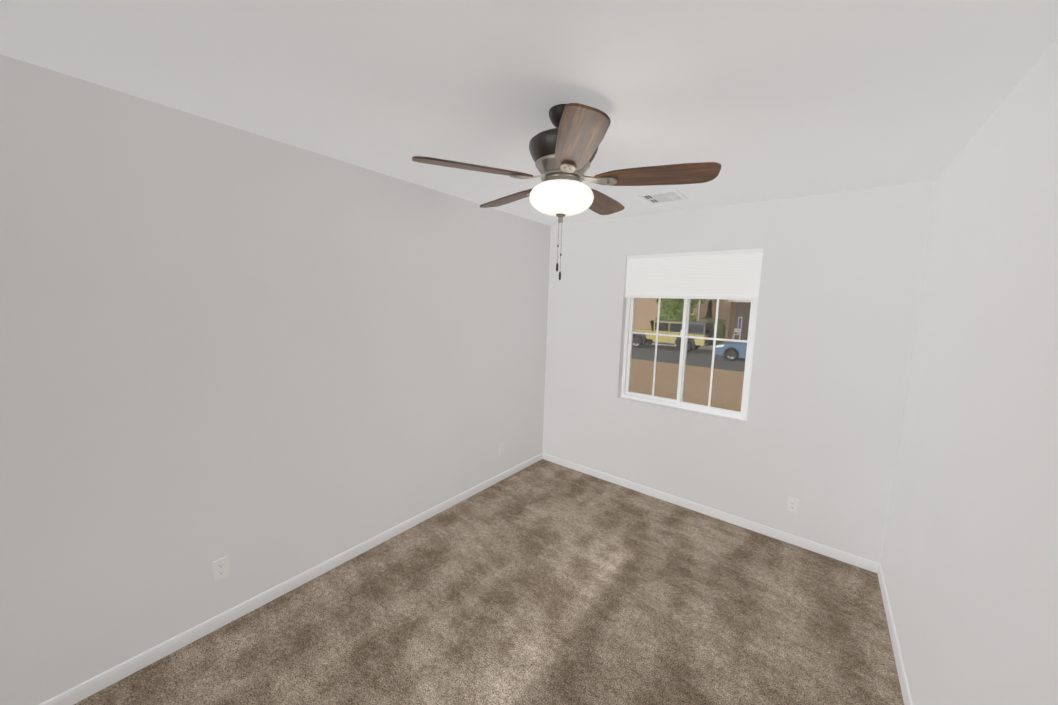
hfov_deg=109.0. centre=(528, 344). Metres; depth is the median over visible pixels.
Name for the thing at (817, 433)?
wall
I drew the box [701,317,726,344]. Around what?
hedge
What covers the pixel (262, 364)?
wall
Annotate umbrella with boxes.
[705,299,711,318]
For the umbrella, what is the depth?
27.59 m
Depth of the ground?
14.80 m
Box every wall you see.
[0,54,550,704]
[542,180,935,563]
[881,39,1057,704]
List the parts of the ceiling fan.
blade, blade, chain, glass, motor, blade, blade, blade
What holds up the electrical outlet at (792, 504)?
attached to the wall at (817, 433)
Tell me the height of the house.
9.252 m
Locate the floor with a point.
(543, 582)
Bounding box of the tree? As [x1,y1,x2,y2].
[654,298,721,320]
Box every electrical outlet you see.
[212,556,229,581]
[787,497,798,512]
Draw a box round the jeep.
[632,319,713,351]
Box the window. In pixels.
[621,248,762,420]
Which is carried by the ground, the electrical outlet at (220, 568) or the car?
the car
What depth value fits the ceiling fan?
1.60 m
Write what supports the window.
in the wall at (817, 433)
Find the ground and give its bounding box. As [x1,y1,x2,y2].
[629,341,745,410]
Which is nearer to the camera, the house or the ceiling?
the ceiling
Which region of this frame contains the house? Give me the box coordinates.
[633,298,750,339]
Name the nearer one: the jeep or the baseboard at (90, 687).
the baseboard at (90, 687)
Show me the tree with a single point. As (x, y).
(671, 311)
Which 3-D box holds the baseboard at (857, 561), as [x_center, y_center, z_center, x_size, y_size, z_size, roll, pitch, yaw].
[1.330,1.465,3.594,2.980,0.073,0.013,7,8,37]
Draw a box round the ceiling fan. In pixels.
[412,103,720,279]
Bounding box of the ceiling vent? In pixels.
[637,189,688,204]
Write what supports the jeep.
on the ground
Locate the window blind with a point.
(726, 275)
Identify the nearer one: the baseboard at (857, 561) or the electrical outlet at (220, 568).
the electrical outlet at (220, 568)
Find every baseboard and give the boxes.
[39,453,542,704]
[542,452,879,572]
[877,564,912,704]
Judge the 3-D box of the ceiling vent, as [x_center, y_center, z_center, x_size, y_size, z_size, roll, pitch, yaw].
[1.045,-1.147,2.943,0.302,0.014,0.302,7,8,37]
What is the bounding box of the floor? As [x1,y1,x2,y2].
[74,459,903,704]
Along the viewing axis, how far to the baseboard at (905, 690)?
2.07 m
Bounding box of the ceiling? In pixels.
[0,0,1057,225]
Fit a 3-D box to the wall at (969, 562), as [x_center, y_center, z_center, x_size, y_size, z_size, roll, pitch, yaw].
[1.239,0.457,0.742,0.160,2.700,4.790,7,8,37]
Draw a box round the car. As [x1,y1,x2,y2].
[715,342,746,360]
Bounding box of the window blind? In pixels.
[625,253,762,296]

